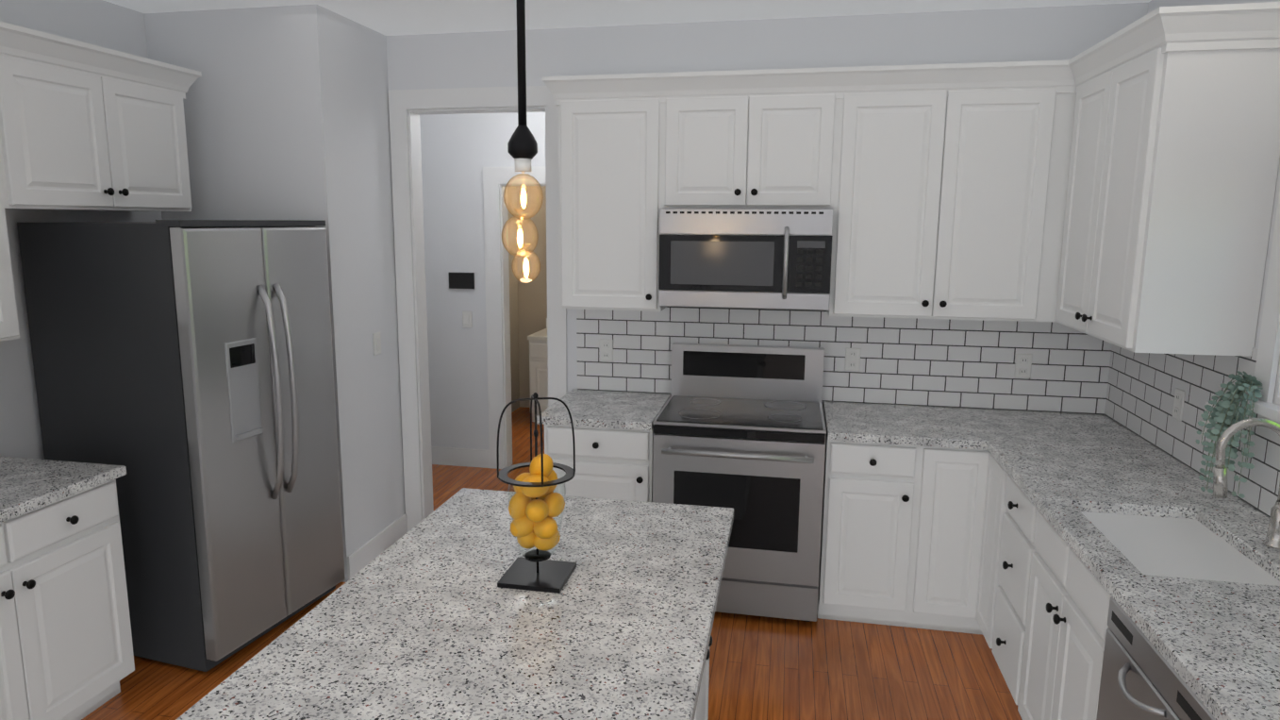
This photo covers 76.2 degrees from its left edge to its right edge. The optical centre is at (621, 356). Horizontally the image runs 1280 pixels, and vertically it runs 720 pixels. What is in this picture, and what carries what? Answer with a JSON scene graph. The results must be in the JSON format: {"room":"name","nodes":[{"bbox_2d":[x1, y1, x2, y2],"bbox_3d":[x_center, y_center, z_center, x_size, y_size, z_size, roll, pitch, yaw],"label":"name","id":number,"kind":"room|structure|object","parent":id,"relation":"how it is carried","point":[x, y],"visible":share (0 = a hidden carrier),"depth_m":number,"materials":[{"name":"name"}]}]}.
{"room":"kitchen","nodes":[
{"label":"kitchen","id":0,"kind":"room"},
{"bbox_2d":[0,0,162,459],"bbox_3d":[-2.966,0.254,0.998,0.120,2.760,7.940,2,10,12],"label":"wall","id":1,"kind":"structure","parent":0,"point":[108,24],"depth_m":3.35,"materials":[{"name":"white paint"}]},
{"bbox_2d":[0,78,19,341],"bbox_3d":[-2.402,-0.489,2.454,0.343,0.990,0.900,2,10,12],"label":"upper cabinet","id":2,"kind":"object","parent":1,"relation":"attached to","point":[8,316],"depth_m":2.86,"materials":[{"name":"white wood"}]},
{"bbox_2d":[0,48,192,211],"bbox_3d":[-2.216,-0.862,3.295,0.343,0.530,0.920,2,10,12],"label":"upper cabinet","id":3,"kind":"object","parent":1,"relation":"attached to","point":[85,126],"depth_m":3.19,"materials":[{"name":"white wood"}]},
{"bbox_2d":[144,3,405,581],"bbox_3d":[-1.737,-0.303,4.359,0.900,2.760,0.770,2,10,12],"label":"wall","id":4,"kind":"structure","parent":0,"point":[286,112],"depth_m":3.90,"materials":[{"name":"white paint"}]},
{"bbox_2d":[372,332,381,355],"bbox_3d":[-1.288,-0.071,4.318,0.010,0.116,0.072,2,10,12],"label":"electrical outlet plate","id":5,"kind":"object","parent":4,"relation":"attached to","point":[376,336],"depth_m":4.31,"materials":[{"name":"white plastic"}]},
{"bbox_2d":[347,513,407,580],"bbox_3d":[-1.306,1.019,4.425,0.013,0.135,0.648,2,10,12],"label":"baseboard","id":6,"kind":"structure","parent":4,"relation":"attached to","point":[366,553],"depth_m":4.37,"materials":[{"name":"white wood"}]},
{"bbox_2d":[419,111,545,449],"bbox_3d":[-0.317,-0.529,5.746,2.590,2.760,0.120,2,10,12],"label":"wall","id":7,"kind":"structure","parent":0,"point":[459,152],"depth_m":5.81,"materials":[{"name":"white paint"}]},
{"bbox_2d":[431,446,489,467],"bbox_3d":[-1.208,0.743,6.075,0.486,0.135,0.013,2,10,12],"label":"baseboard","id":8,"kind":"structure","parent":7,"relation":"attached to","point":[443,456],"depth_m":6.06,"materials":[{"name":"white wood"}]},
{"bbox_2d":[448,272,474,288],"bbox_3d":[-1.144,-0.546,5.845,0.190,0.115,0.016,2,10,12],"label":"panel","id":9,"kind":"object","parent":7,"relation":"attached to","point":[461,280],"visible":1,"depth_m":5.84,"materials":[{"name":"black plastic"}]},
{"bbox_2d":[462,311,472,327],"bbox_3d":[-1.110,-0.272,5.887,0.072,0.116,0.010,2,10,12],"label":"light switch","id":10,"kind":"object","parent":7,"relation":"attached to","point":[467,319],"depth_m":5.88,"materials":[{"name":"white plastic"}]},
{"bbox_2d":[507,186,522,412],"bbox_3d":[-1.233,-0.726,6.900,0.120,2.760,1.800,2,10,12],"label":"wall","id":11,"kind":"structure","parent":0,"point":[516,382],"depth_m":7.72,"materials":[{"name":"beige paint"}]},
{"bbox_2d":[518,185,547,407],"bbox_3d":[-0.143,-0.849,7.665,1.940,2.760,0.120,2,10,12],"label":"wall","id":12,"kind":"structure","parent":0,"point":[527,308],"depth_m":7.78,"materials":[{"name":"beige paint"}]},
{"bbox_2d":[81,406,1022,719],"bbox_3d":[-0.484,1.467,2.479,5.040,0.100,11.420,2,10,12],"label":"floor","id":13,"kind":"structure","parent":0,"point":[762,667],"depth_m":3.32,"materials":[{"name":"brown wood"}]},
{"bbox_2d":[0,471,134,719],"bbox_3d":[-2.251,0.928,2.699,0.647,0.875,0.901,2,10,12],"label":"base cabinet","id":14,"kind":"object","parent":13,"relation":"on","point":[66,648],"depth_m":2.79,"materials":[{"name":"white wood"}]},
{"bbox_2d":[0,456,126,516],"bbox_3d":[-2.307,0.531,2.322,0.658,0.031,1.565,2,10,12],"label":"countertop","id":15,"kind":"structure","parent":14,"relation":"on","point":[24,482],"depth_m":2.86,"materials":[{"name":"grey stone"}]},
{"bbox_2d":[16,219,345,671],"bbox_3d":[-1.824,0.310,3.592,0.914,1.802,0.800,3,10,18],"label":"refrigerator","id":16,"kind":"object","parent":13,"relation":"on","point":[184,372],"visible":0.98,"depth_m":3.25,"materials":[{"name":"grey metal"}]},
{"bbox_2d":[527,317,548,421],"bbox_3d":[-0.179,0.135,7.421,1.220,0.900,0.621,2,10,12],"label":"bathroom vanity","id":17,"kind":"object","parent":13,"relation":"on","point":[538,366],"depth_m":7.25,"materials":[{"name":"white wood"}]},
{"bbox_2d":[541,419,653,501],"bbox_3d":[-0.051,0.701,4.118,0.515,0.875,0.627,2,10,12],"label":"base cabinet","id":18,"kind":"object","parent":13,"relation":"on","point":[613,461],"depth_m":3.77,"materials":[{"name":"white wood"}]},
{"bbox_2d":[536,389,671,427],"bbox_3d":[-0.064,0.254,4.041,0.545,0.031,0.638,2,10,12],"label":"countertop","id":19,"kind":"structure","parent":18,"relation":"on","point":[585,406],"depth_m":3.95,"materials":[{"name":"grey stone"}]},
{"bbox_2d":[696,570,723,719],"bbox_3d":[-0.133,1.051,2.025,0.635,0.875,1.404,2,10,12],"label":"kitchen island","id":20,"kind":"object","parent":13,"relation":"on","point":[702,711],"depth_m":2.49,"materials":[{"name":"white wood"}]},
{"bbox_2d":[175,487,733,719],"bbox_3d":[-0.238,0.596,1.992,0.920,0.031,1.440,2,10,12],"label":"island countertop","id":21,"kind":"structure","parent":20,"relation":"on","point":[425,630],"depth_m":1.81,"materials":[{"name":"grey stone"}]},
{"bbox_2d":[496,392,576,593],"bbox_3d":[-0.211,0.324,2.045,0.191,0.480,0.191,2,10,12],"label":"fruit basket","id":22,"kind":"object","parent":21,"relation":"on","point":[536,504],"visible":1,"depth_m":2.02,"materials":[{"name":"black"}]},
{"bbox_2d":[652,342,826,621],"bbox_3d":[0.569,0.580,3.917,0.756,1.185,0.705,2,10,12],"label":"range","id":23,"kind":"object","parent":13,"relation":"on","point":[740,429],"visible":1,"depth_m":3.66,"materials":[{"name":"silver metal"}]},
{"bbox_2d":[817,404,925,627],"bbox_3d":[1.143,0.747,3.875,0.384,0.875,0.627,2,10,12],"label":"base cabinet","id":24,"kind":"object","parent":13,"relation":"on","point":[872,496],"depth_m":3.57,"materials":[{"name":"white wood"}]},
{"bbox_2d":[823,400,1159,449],"bbox_3d":[1.594,0.319,3.703,1.303,0.031,0.638,2,10,12],"label":"countertop","id":25,"kind":"structure","parent":24,"relation":"on","point":[843,420],"depth_m":3.63,"materials":[{"name":"grey stone"}]},
{"bbox_2d":[914,442,985,632],"bbox_3d":[1.474,0.760,3.807,0.291,0.875,0.627,2,10,12],"label":"base cabinet","id":26,"kind":"object","parent":13,"relation":"on","point":[953,475],"depth_m":3.50,"materials":[{"name":"white wood"}]},
{"bbox_2d":[970,446,1000,638],"bbox_3d":[1.824,0.848,3.290,0.647,0.875,0.286,2,10,12],"label":"base cabinet","id":27,"kind":"object","parent":13,"relation":"on","point":[992,466],"depth_m":3.40,"materials":[{"name":"white wood"}]},
{"bbox_2d":[985,465,1030,694],"bbox_3d":[1.755,0.903,2.959,0.647,0.875,0.399,2,10,12],"label":"base cabinet","id":28,"kind":"object","parent":13,"relation":"on","point":[1010,535],"depth_m":3.06,"materials":[{"name":"white wood"}]},
{"bbox_2d":[1012,498,1279,719],"bbox_3d":[1.644,0.991,2.433,0.647,0.875,0.690,2,10,12],"label":"base cabinet","id":29,"kind":"object","parent":13,"relation":"on","point":[1025,544],"depth_m":2.45,"materials":[{"name":"white wood"}]},
{"bbox_2d":[985,442,1279,719],"bbox_3d":[1.568,0.601,2.017,0.658,0.031,2.720,2,10,12],"label":"countertop","id":30,"kind":"structure","parent":29,"relation":"on","point":[1221,639],"depth_m":2.14,"materials":[{"name":"grey stone"}]},
{"bbox_2d":[1195,370,1263,498],"bbox_3d":[1.962,0.240,2.636,0.148,0.395,0.260,2,10,12],"label":"sprigs","id":31,"kind":"object","parent":30,"relation":"on","point":[1227,412],"visible":0.9,"depth_m":2.62,"materials":[{"name":"green plant"}]},
{"bbox_2d":[1213,417,1279,548],"bbox_3d":[1.773,0.354,2.269,0.211,0.366,0.110,2,10,12],"label":"faucet","id":32,"kind":"object","parent":30,"relation":"on","point":[1221,490],"visible":1,"depth_m":2.29,"materials":[{"name":"silver metal"}]},
{"bbox_2d":[1096,596,1215,719],"bbox_3d":[1.472,1.095,1.819,0.674,0.871,0.594,2,10,12],"label":"dishwasher","id":33,"kind":"object","parent":13,"relation":"on","point":[1141,678],"visible":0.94,"depth_m":1.91,"materials":[{"name":"silver metal"}]},
{"bbox_2d":[103,0,1151,35],"bbox_3d":[-0.471,-1.353,2.007,5.040,0.100,11.420,2,10,12],"label":"ceiling","id":34,"kind":"structure","parent":0,"point":[398,17],"depth_m":3.74,"materials":[{"name":"white paint"}]},
{"bbox_2d":[501,0,543,282],"bbox_3d":[-0.120,-0.746,1.967,0.126,1.078,0.890,2,10,12],"label":"pendant light","id":35,"kind":"object","parent":34,"relation":"hanging from","point":[523,147],"visible":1,"depth_m":1.63,"materials":[{"name":"black"}]},
{"bbox_2d":[385,1,1148,414],"bbox_3d":[0.600,-0.267,4.209,3.740,2.760,0.120,2,10,12],"label":"wall","id":36,"kind":"structure","parent":0,"point":[490,58],"depth_m":3.94,"materials":[{"name":"white paint"}]},
{"bbox_2d":[388,85,566,531],"bbox_3d":[-0.752,-0.181,4.499,0.967,2.482,0.138,2,10,12],"label":"door frame","id":37,"kind":"structure","parent":36,"relation":"attached to","point":[407,108],"depth_m":4.37,"materials":[{"name":"white wood"}]},
{"bbox_2d":[552,92,666,311],"bbox_3d":[-0.023,-0.740,4.018,0.500,0.990,0.347,2,10,12],"label":"upper cabinet","id":38,"kind":"object","parent":36,"relation":"attached to","point":[612,145],"depth_m":3.85,"materials":[{"name":"white wood"}]},
{"bbox_2d":[662,84,843,213],"bbox_3d":[0.605,-0.955,3.850,0.780,0.505,0.347,2,10,12],"label":"upper cabinet","id":39,"kind":"object","parent":36,"relation":"attached to","point":[726,148],"depth_m":3.68,"materials":[{"name":"white wood"}]},
{"bbox_2d":[658,208,833,310],"bbox_3d":[0.589,-0.472,3.865,0.772,0.447,0.459,2,10,12],"label":"over-the-range microwave","id":40,"kind":"object","parent":39,"relation":"attached to","point":[773,258],"visible":1,"depth_m":3.68,"materials":[{"name":"silver metal"}]},
{"bbox_2d":[576,306,1108,414],"bbox_3d":[1.023,-0.053,4.090,2.572,0.559,0.003,2,10,12],"label":"tile backsplash","id":41,"kind":"structure","parent":36,"relation":"attached to","point":[948,362],"depth_m":4.04,"materials":[{"name":"white tile"}]},
{"bbox_2d":[598,338,613,361],"bbox_3d":[-0.081,-0.035,4.319,0.072,0.116,0.010,2,10,12],"label":"electrical outlet plate","id":42,"kind":"object","parent":41,"relation":"attached to","point":[606,346],"depth_m":4.32,"materials":[{"name":"white plastic"}]},
{"bbox_2d":[844,347,860,370],"bbox_3d":[1.153,0.013,4.067,0.072,0.116,0.010,2,10,12],"label":"electrical outlet plate","id":43,"kind":"object","parent":41,"relation":"attached to","point":[852,355],"depth_m":4.07,"materials":[{"name":"white plastic"}]},
{"bbox_2d":[1014,353,1032,378],"bbox_3d":[1.926,0.043,3.909,0.072,0.116,0.010,2,10,12],"label":"electrical outlet plate","id":44,"kind":"object","parent":41,"relation":"attached to","point":[1022,365],"depth_m":3.91,"materials":[{"name":"white plastic"}]},
{"bbox_2d":[826,81,1073,321],"bbox_3d":[1.455,-0.683,3.716,0.960,0.990,0.347,2,10,12],"label":"upper cabinet","id":45,"kind":"object","parent":36,"relation":"attached to","point":[951,195],"depth_m":3.55,"materials":[{"name":"white wood"}]},
{"bbox_2d":[1105,0,1279,516],"bbox_3d":[1.577,0.430,0.071,0.120,2.760,7.940,2,10,12],"label":"wall","id":46,"kind":"structure","parent":0,"point":[1153,5],"depth_m":2.65,"materials":[{"name":"white paint"}]},
{"bbox_2d":[1050,32,1279,356],"bbox_3d":[1.964,-0.561,3.003,0.367,0.990,0.800,2,10,12],"label":"upper cabinet","id":47,"kind":"object","parent":46,"relation":"attached to","point":[1117,189],"depth_m":2.66,"materials":[{"name":"white wood"}]},
{"bbox_2d":[1100,342,1279,516],"bbox_3d":[1.940,0.307,2.146,0.003,0.499,3.495,2,10,12],"label":"tile backsplash","id":48,"kind":"structure","parent":46,"relation":"attached to","point":[1139,388],"depth_m":3.09,"materials":[{"name":"white tile"}]},
{"bbox_2d":[1172,387,1185,421],"bbox_3d":[2.142,0.183,3.141,0.010,0.116,0.072,2,10,12],"label":"electrical outlet plate","id":49,"kind":"object","parent":48,"relation":"attached to","point":[1179,395],"depth_m":3.13,"materials":[{"name":"white plastic"}]},
{"bbox_2d":[1201,400,1215,433],"bbox_3d":[2.093,0.221,2.909,0.010,0.116,0.072,2,10,12],"label":"electrical outlet plate","id":50,"kind":"object","parent":48,"relation":"attached to","point":[1206,402],"depth_m":2.92,"materials":[{"name":"white plastic"}]},
{"bbox_2d":[1235,188,1279,422],"bbox_3d":[1.991,-0.190,2.117,0.175,0.858,0.950,2,10,12],"label":"window","id":51,"kind":"structure","parent":46,"relation":"in","point":[1267,375],"depth_m":2.54,"materials":[{"name":"white"}]}
]}

